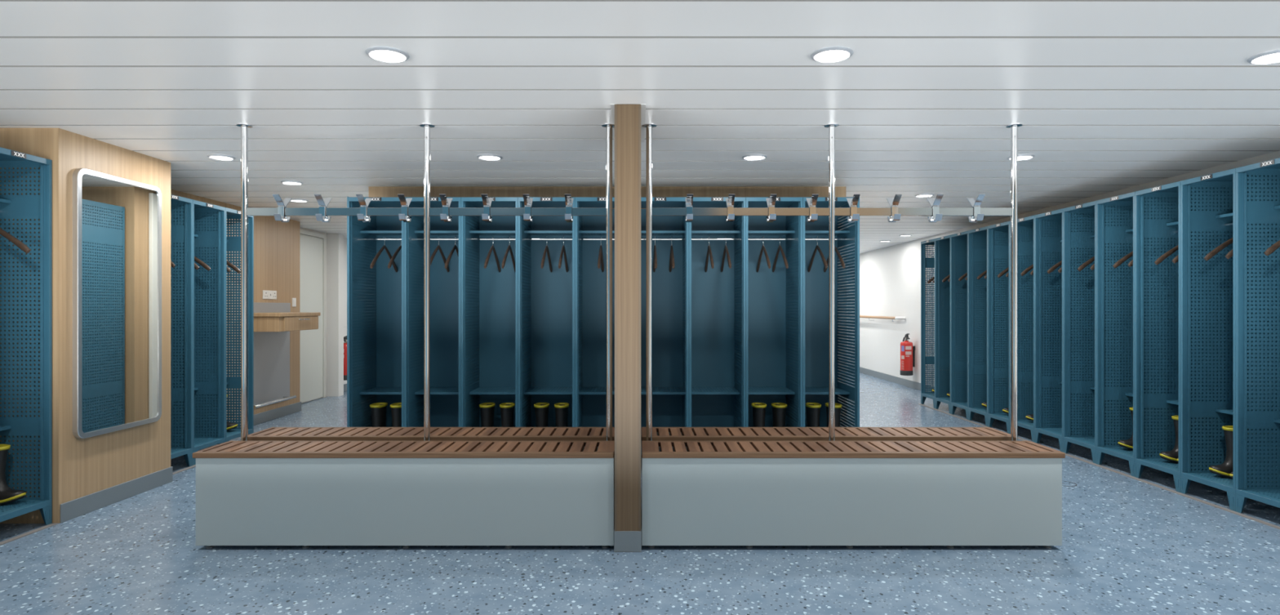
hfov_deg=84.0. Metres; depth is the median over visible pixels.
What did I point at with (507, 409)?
rubber boot
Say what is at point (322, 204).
coat hook
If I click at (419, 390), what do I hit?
shelf
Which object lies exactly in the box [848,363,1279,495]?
baseboard
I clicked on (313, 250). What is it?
door
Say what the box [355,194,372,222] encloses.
coat hook
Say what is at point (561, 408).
rubber boot
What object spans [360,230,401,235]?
shelf
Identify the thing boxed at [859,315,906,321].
handrail
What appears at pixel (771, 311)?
locker
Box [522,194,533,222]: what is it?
coat hook
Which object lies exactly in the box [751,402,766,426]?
rubber boot
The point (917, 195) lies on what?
diffuser
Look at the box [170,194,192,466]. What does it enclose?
locker
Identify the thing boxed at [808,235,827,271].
hanger
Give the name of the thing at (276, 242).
wall
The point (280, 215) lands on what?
coat hook
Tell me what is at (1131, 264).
hanger
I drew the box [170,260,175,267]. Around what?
hanger
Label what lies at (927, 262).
locker
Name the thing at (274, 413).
baseboard
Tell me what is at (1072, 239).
locker
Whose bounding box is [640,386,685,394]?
shelf
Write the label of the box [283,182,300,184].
diffuser
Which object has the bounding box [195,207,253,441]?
locker
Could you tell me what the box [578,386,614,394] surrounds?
shelf
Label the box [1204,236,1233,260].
hanger
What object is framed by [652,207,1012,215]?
rail
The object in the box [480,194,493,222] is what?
coat hook
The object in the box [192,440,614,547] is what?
bench
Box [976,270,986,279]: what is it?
hanger
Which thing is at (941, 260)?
locker
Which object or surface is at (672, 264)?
hanger
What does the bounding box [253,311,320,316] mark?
countertop
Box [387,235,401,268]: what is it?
hanger
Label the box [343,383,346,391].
baseboard
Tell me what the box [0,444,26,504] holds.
rubber boot
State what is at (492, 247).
hanger
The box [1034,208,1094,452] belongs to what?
locker
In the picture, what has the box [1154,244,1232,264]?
hanger
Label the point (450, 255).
hanger
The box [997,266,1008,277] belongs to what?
hanger
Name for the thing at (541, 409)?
rubber boot
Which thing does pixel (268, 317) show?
countertop
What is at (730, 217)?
coat hook
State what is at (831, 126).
pole
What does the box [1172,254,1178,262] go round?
hanger
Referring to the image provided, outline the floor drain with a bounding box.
[1062,480,1076,486]
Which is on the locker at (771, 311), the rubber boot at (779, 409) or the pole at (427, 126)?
the rubber boot at (779, 409)
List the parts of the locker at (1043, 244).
post, rail, floor panel, panel, post, panel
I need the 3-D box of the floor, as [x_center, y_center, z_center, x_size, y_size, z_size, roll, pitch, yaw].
[-0.182,1.210,7.700,8.435,0.100,11.600,0,0,0]
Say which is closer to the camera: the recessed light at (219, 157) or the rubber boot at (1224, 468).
the rubber boot at (1224, 468)
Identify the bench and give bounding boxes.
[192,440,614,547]
[248,426,614,440]
[641,426,1010,440]
[641,440,1065,547]
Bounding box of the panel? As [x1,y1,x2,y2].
[253,330,289,404]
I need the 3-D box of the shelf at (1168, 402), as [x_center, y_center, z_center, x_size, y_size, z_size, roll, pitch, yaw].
[3.756,0.640,4.651,0.335,0.017,0.390,0,0,0]
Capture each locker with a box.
[0,146,52,524]
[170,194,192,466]
[170,199,225,465]
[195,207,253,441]
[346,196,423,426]
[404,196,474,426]
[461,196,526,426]
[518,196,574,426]
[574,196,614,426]
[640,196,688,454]
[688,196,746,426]
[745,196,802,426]
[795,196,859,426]
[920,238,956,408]
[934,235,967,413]
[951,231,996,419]
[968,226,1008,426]
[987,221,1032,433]
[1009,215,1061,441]
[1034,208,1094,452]
[1062,200,1133,463]
[1096,191,1178,476]
[1134,181,1232,492]
[1180,168,1279,511]
[1235,157,1279,512]
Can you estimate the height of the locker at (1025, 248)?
1.950 m
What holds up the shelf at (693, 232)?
attached to the locker at (717, 298)
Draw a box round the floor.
[0,368,1279,614]
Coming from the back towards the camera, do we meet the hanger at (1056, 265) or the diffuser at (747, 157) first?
the hanger at (1056, 265)
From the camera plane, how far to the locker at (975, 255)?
7.31 m
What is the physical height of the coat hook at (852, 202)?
0.134 m
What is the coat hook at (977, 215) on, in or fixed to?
attached to the rail at (655, 211)
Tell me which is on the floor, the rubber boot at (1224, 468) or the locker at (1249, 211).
the locker at (1249, 211)
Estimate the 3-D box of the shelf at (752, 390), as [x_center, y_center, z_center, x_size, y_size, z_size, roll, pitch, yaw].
[0.963,0.640,5.473,0.387,0.017,0.335,0,0,0]
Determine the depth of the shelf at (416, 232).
5.31 m
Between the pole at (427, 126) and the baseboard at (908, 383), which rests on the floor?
the pole at (427, 126)
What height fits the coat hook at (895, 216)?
0.134 m
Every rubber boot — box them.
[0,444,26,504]
[226,394,237,430]
[369,402,387,426]
[390,402,401,426]
[479,402,495,426]
[499,402,515,426]
[533,402,549,426]
[554,402,568,426]
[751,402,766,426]
[771,402,786,426]
[804,402,821,426]
[825,402,842,426]
[982,401,986,407]
[1002,407,1008,413]
[1025,413,1033,421]
[1118,406,1133,449]
[1159,415,1178,462]
[1208,425,1233,477]
[1230,453,1248,479]
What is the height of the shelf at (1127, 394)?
0.017 m
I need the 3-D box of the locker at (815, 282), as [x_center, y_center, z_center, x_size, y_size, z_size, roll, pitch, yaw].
[1.371,0.185,5.369,0.407,1.950,0.554,0,0,0]
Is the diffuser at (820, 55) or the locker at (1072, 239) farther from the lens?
the locker at (1072, 239)
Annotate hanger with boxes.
[0,227,30,253]
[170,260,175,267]
[194,256,210,271]
[194,262,199,269]
[226,260,240,273]
[369,235,397,271]
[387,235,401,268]
[430,235,448,271]
[444,235,458,268]
[484,235,501,271]
[501,235,515,271]
[541,236,552,271]
[558,235,568,271]
[597,236,604,271]
[653,235,657,271]
[668,236,675,271]
[704,235,714,271]
[720,236,731,271]
[755,235,770,271]
[772,235,788,271]
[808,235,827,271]
[823,246,844,271]
[927,275,934,283]
[942,270,956,282]
[958,272,967,280]
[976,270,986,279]
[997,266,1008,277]
[1020,264,1033,275]
[1047,260,1062,273]
[1077,256,1094,271]
[1112,251,1133,267]
[1127,259,1133,266]
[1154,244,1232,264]
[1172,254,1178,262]
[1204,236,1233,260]
[1225,248,1233,258]
[1264,240,1279,255]
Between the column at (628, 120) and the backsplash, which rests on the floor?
the column at (628, 120)
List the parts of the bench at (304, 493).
seat, panel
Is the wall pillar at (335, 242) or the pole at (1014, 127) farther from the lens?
the wall pillar at (335, 242)
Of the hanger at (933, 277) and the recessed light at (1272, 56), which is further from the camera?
the hanger at (933, 277)
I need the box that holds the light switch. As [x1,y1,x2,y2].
[292,297,296,306]
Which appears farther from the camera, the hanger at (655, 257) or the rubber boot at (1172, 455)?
the hanger at (655, 257)
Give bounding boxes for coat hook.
[272,194,291,222]
[314,194,332,222]
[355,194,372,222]
[397,194,412,222]
[439,194,452,222]
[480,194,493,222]
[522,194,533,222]
[564,194,573,222]
[685,194,693,222]
[725,194,734,222]
[765,194,777,222]
[805,194,818,222]
[846,194,860,222]
[886,194,902,222]
[926,194,943,222]
[967,194,985,222]
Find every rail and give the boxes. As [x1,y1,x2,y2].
[246,207,606,215]
[253,395,296,408]
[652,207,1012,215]
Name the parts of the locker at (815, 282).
post, panel, hanging rail, panel, panel, post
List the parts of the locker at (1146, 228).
post, name plate, rail, panel, floor panel, panel, post, panel, panel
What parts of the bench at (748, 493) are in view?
panel, seat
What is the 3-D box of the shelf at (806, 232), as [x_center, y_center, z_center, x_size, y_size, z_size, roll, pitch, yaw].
[1.371,-0.564,5.473,0.387,0.017,0.335,0,0,0]
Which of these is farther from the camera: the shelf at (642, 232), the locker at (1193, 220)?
the shelf at (642, 232)
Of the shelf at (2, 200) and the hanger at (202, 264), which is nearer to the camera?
the shelf at (2, 200)
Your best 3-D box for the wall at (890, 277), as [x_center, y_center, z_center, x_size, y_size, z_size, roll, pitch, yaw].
[3.985,0.098,7.650,0.100,2.124,11.500,0,0,0]
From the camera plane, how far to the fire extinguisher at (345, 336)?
9.52 m
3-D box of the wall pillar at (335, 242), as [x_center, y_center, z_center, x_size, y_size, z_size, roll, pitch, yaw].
[-4.018,0.098,9.360,0.165,2.124,0.160,0,0,0]
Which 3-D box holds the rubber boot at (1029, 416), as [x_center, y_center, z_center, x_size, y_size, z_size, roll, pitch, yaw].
[3.594,0.876,6.365,0.270,0.303,0.112,0,0,2]
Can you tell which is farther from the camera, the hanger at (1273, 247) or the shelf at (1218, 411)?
the shelf at (1218, 411)
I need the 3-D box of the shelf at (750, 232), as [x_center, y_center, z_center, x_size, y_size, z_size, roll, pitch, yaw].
[0.963,-0.564,5.473,0.387,0.017,0.335,0,0,0]
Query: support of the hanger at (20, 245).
hanging from the locker at (15, 206)
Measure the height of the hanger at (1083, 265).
0.260 m
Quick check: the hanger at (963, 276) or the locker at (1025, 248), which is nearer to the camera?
the locker at (1025, 248)
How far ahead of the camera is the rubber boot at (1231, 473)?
4.15 m
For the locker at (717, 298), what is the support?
on the floor
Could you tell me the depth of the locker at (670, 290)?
5.64 m
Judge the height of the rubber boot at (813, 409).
0.303 m
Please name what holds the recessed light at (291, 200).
in the ceiling
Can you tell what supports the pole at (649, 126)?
on the floor
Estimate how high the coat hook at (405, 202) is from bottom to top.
0.134 m
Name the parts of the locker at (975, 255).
post, rail, floor panel, panel, post, panel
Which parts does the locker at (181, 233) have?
name plate, floor panel, panel, rail, post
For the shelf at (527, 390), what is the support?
attached to the locker at (549, 300)
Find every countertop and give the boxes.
[253,302,320,331]
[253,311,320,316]
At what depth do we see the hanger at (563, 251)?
5.37 m
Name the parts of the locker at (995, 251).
post, rail, floor panel, panel, post, panel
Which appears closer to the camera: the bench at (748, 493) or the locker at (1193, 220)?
the bench at (748, 493)
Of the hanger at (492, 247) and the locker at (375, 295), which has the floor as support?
the locker at (375, 295)
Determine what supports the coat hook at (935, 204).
attached to the rail at (655, 211)
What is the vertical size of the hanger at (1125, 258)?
0.260 m
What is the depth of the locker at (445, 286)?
5.64 m
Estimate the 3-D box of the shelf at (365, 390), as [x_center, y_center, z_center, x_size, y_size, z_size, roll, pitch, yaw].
[-1.896,0.640,5.473,0.387,0.017,0.335,0,0,0]
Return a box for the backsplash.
[253,302,290,312]
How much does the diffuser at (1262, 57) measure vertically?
0.005 m
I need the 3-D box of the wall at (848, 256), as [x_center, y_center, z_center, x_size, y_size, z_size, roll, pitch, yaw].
[-0.182,0.098,13.450,8.435,2.124,0.100,0,0,0]
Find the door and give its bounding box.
[299,228,326,403]
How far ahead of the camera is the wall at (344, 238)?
9.86 m
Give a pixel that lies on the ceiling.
(1106, 95)
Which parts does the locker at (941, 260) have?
post, rail, panel, post, panel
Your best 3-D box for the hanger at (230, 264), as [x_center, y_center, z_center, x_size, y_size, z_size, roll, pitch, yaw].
[-3.550,-0.409,5.833,0.552,0.260,0.022,0,0,0]
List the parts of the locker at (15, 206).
panel, name plate, floor panel, rail, post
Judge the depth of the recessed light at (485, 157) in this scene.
4.53 m
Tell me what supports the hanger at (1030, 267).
hanging from the locker at (1025, 248)
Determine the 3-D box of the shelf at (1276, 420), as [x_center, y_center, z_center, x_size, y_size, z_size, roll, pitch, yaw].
[3.756,0.640,3.829,0.335,0.017,0.390,0,0,0]
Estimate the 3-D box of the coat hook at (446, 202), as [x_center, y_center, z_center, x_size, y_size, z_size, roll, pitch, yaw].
[-1.026,-0.522,3.765,0.033,0.134,0.140,0,0,0]
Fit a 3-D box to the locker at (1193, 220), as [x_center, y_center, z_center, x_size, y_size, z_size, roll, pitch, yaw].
[3.651,0.185,4.239,0.554,1.950,0.410,0,0,0]
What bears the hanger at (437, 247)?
hanging from the locker at (445, 286)
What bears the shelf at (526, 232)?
attached to the locker at (549, 300)
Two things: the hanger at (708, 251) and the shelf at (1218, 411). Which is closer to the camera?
the shelf at (1218, 411)
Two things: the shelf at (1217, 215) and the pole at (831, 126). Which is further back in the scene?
the shelf at (1217, 215)
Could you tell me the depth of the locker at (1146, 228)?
4.85 m
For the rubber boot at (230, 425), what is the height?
0.303 m
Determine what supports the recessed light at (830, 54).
in the ceiling
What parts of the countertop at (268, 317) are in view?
drawer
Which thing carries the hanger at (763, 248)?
hanging from the locker at (771, 311)
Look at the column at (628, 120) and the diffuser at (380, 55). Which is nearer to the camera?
the diffuser at (380, 55)
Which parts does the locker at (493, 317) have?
post, panel, panel, hanging rail, panel, post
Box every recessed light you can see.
[207,154,235,159]
[280,180,303,185]
[290,199,308,202]
[365,46,409,62]
[476,154,502,159]
[742,154,767,159]
[810,46,853,62]
[914,193,934,197]
[1006,154,1035,159]
[1247,48,1279,64]
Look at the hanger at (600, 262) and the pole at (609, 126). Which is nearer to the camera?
the pole at (609, 126)
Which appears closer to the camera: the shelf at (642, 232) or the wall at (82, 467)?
the wall at (82, 467)
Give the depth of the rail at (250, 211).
3.76 m
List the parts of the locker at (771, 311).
post, panel, hanging rail, panel, panel, post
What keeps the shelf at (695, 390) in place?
attached to the locker at (717, 298)
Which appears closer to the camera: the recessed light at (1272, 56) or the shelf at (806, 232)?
the recessed light at (1272, 56)
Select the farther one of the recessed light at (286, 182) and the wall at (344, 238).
the wall at (344, 238)
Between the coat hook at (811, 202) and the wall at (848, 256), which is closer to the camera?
the coat hook at (811, 202)
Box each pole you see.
[235,123,253,440]
[419,123,435,440]
[601,123,614,440]
[641,123,656,440]
[823,123,839,440]
[1005,123,1022,440]
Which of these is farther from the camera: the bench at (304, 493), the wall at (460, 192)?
the wall at (460, 192)
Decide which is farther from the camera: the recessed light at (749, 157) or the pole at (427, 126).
the recessed light at (749, 157)
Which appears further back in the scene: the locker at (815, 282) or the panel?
the panel
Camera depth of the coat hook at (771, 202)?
3.75 m
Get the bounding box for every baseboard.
[60,466,173,522]
[229,401,301,426]
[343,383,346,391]
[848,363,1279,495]
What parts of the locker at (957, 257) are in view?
post, rail, panel, floor panel, post, panel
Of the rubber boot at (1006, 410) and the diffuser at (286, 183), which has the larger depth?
the rubber boot at (1006, 410)
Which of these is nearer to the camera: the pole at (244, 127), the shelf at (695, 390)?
the pole at (244, 127)
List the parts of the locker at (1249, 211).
post, rail, floor panel, name plate, panel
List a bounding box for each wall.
[0,128,170,523]
[170,189,299,421]
[299,226,346,403]
[368,186,845,208]
[848,151,1279,386]
[848,256,848,360]
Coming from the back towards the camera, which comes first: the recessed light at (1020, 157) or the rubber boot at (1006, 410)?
the rubber boot at (1006, 410)
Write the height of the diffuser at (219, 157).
0.005 m
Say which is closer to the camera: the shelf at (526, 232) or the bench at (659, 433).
the bench at (659, 433)
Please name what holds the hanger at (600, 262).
hanging from the locker at (589, 280)
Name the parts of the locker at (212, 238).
panel, post, panel, floor panel, rail, post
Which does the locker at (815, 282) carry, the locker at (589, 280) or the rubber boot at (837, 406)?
the rubber boot at (837, 406)
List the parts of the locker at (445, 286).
post, panel, panel, hanging rail, panel, post, panel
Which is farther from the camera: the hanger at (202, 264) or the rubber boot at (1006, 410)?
the rubber boot at (1006, 410)
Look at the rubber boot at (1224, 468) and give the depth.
4.29 m
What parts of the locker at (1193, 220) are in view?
post, name plate, rail, floor panel, panel, panel, hanging rail, post, panel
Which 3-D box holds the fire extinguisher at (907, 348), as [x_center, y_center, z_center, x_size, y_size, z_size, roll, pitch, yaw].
[3.834,0.670,10.194,0.203,0.600,0.182,0,0,34]
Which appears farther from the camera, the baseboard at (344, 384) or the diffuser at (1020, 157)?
the baseboard at (344, 384)
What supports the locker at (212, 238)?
on the floor
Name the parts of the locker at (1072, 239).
post, rail, panel, floor panel, panel, post, panel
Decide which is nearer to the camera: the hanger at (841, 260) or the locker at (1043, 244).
the hanger at (841, 260)
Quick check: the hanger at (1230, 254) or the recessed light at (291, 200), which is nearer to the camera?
the hanger at (1230, 254)
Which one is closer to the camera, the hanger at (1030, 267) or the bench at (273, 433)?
the bench at (273, 433)
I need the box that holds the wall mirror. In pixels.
[72,168,161,438]
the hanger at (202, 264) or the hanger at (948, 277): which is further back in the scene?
the hanger at (948, 277)
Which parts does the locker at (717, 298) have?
post, panel, hanging rail, panel, name plate, panel, post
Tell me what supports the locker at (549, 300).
on the floor
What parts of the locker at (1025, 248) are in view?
post, rail, panel, floor panel, post, panel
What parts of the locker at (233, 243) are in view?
panel, post, panel, floor panel, rail, post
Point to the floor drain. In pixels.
(1068, 483)
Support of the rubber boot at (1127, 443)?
in the locker at (1109, 234)
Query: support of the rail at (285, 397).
attached to the panel
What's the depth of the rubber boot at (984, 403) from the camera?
7.17 m
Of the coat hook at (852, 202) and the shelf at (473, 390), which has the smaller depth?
the coat hook at (852, 202)
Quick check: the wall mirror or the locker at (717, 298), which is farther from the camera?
the locker at (717, 298)
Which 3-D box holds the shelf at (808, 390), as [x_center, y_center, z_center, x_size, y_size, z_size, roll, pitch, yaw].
[1.371,0.640,5.473,0.387,0.017,0.335,0,0,0]
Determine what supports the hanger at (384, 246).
hanging from the locker at (375, 295)
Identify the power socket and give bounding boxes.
[262,289,276,299]
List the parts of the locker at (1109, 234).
post, name plate, rail, floor panel, panel, panel, post, panel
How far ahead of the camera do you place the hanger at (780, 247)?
5.36 m
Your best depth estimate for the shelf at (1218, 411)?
4.40 m
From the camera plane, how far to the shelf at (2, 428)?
3.79 m
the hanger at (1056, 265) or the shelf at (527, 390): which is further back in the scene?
the hanger at (1056, 265)
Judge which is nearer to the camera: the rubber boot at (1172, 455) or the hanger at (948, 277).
the rubber boot at (1172, 455)
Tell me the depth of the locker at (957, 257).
7.72 m
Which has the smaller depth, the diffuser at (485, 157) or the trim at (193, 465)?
the diffuser at (485, 157)
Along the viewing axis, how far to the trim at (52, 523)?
3.63 m
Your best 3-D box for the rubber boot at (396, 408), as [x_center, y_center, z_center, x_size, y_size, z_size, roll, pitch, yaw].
[-1.811,0.876,5.306,0.112,0.303,0.270,0,0,-3]
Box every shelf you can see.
[0,198,11,203]
[0,425,11,431]
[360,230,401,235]
[360,386,401,394]
[414,230,458,235]
[414,386,458,394]
[469,230,515,235]
[469,386,515,394]
[524,230,572,235]
[524,386,572,394]
[578,230,614,235]
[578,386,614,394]
[640,230,685,235]
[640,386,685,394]
[691,230,740,235]
[691,386,740,394]
[748,230,795,235]
[748,386,795,394]
[804,230,849,235]
[804,386,849,394]
[1125,392,1133,396]
[1166,221,1178,226]
[1166,400,1178,404]
[1215,213,1233,217]
[1215,408,1233,414]
[1274,418,1279,422]
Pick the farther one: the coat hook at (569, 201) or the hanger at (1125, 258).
the hanger at (1125, 258)
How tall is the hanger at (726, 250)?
0.260 m
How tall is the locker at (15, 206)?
1.950 m
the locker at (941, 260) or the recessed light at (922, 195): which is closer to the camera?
the recessed light at (922, 195)
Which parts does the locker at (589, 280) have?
post, panel, panel, hanging rail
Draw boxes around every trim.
[0,522,58,545]
[173,464,195,474]
[917,403,1279,528]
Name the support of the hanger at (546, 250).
hanging from the locker at (549, 300)
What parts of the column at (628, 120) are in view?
corner trim, corner trim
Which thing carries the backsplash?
attached to the wall at (276, 242)
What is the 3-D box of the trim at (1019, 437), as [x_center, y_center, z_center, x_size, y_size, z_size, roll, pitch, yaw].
[3.361,1.158,5.230,0.033,0.004,6.660,0,0,0]
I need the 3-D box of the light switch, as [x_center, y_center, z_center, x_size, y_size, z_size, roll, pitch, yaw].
[-3.819,-0.057,7.855,0.012,0.096,0.084,0,0,0]
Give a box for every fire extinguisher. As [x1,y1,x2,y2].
[343,335,346,380]
[899,333,915,375]
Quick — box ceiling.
[0,0,1279,254]
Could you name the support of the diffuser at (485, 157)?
attached to the recessed light at (485, 157)
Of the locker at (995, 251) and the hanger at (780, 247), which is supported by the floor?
the locker at (995, 251)
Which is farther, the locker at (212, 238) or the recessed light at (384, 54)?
the locker at (212, 238)
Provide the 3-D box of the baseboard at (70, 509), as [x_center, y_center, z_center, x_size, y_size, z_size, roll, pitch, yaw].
[-3.121,1.109,4.287,0.008,0.101,0.915,0,0,0]
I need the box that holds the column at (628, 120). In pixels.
[610,104,645,551]
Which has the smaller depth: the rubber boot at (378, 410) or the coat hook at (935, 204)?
the coat hook at (935, 204)
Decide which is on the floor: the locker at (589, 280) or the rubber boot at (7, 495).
the locker at (589, 280)
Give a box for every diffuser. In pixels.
[210,155,232,159]
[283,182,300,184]
[369,50,404,61]
[480,155,499,159]
[744,155,764,159]
[814,50,848,61]
[916,195,932,196]
[1009,155,1031,159]
[1252,53,1279,62]
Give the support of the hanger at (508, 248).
hanging from the locker at (493, 317)
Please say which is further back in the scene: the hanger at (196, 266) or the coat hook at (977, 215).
the hanger at (196, 266)
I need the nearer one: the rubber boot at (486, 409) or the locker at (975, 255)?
the rubber boot at (486, 409)
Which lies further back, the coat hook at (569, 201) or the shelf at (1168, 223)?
the shelf at (1168, 223)
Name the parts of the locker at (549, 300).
post, panel, name plate, panel, hanging rail, panel, post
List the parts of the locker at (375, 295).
post, panel, panel, name plate, hanging rail, panel, panel, post, panel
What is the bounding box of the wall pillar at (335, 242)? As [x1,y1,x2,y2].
[326,233,343,395]
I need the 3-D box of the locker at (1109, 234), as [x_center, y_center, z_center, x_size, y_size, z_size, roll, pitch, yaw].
[3.651,0.185,5.061,0.554,1.950,0.410,0,0,0]
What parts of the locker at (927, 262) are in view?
post, rail, floor panel, panel, panel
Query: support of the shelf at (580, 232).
attached to the locker at (589, 280)
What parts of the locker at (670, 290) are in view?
name plate, hanging rail, panel, panel, post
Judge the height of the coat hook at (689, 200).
0.134 m
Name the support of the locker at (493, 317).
on the floor
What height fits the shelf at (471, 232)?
0.017 m
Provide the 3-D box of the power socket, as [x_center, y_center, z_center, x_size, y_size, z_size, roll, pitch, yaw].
[-3.819,-0.129,7.326,0.012,0.092,0.258,0,0,0]

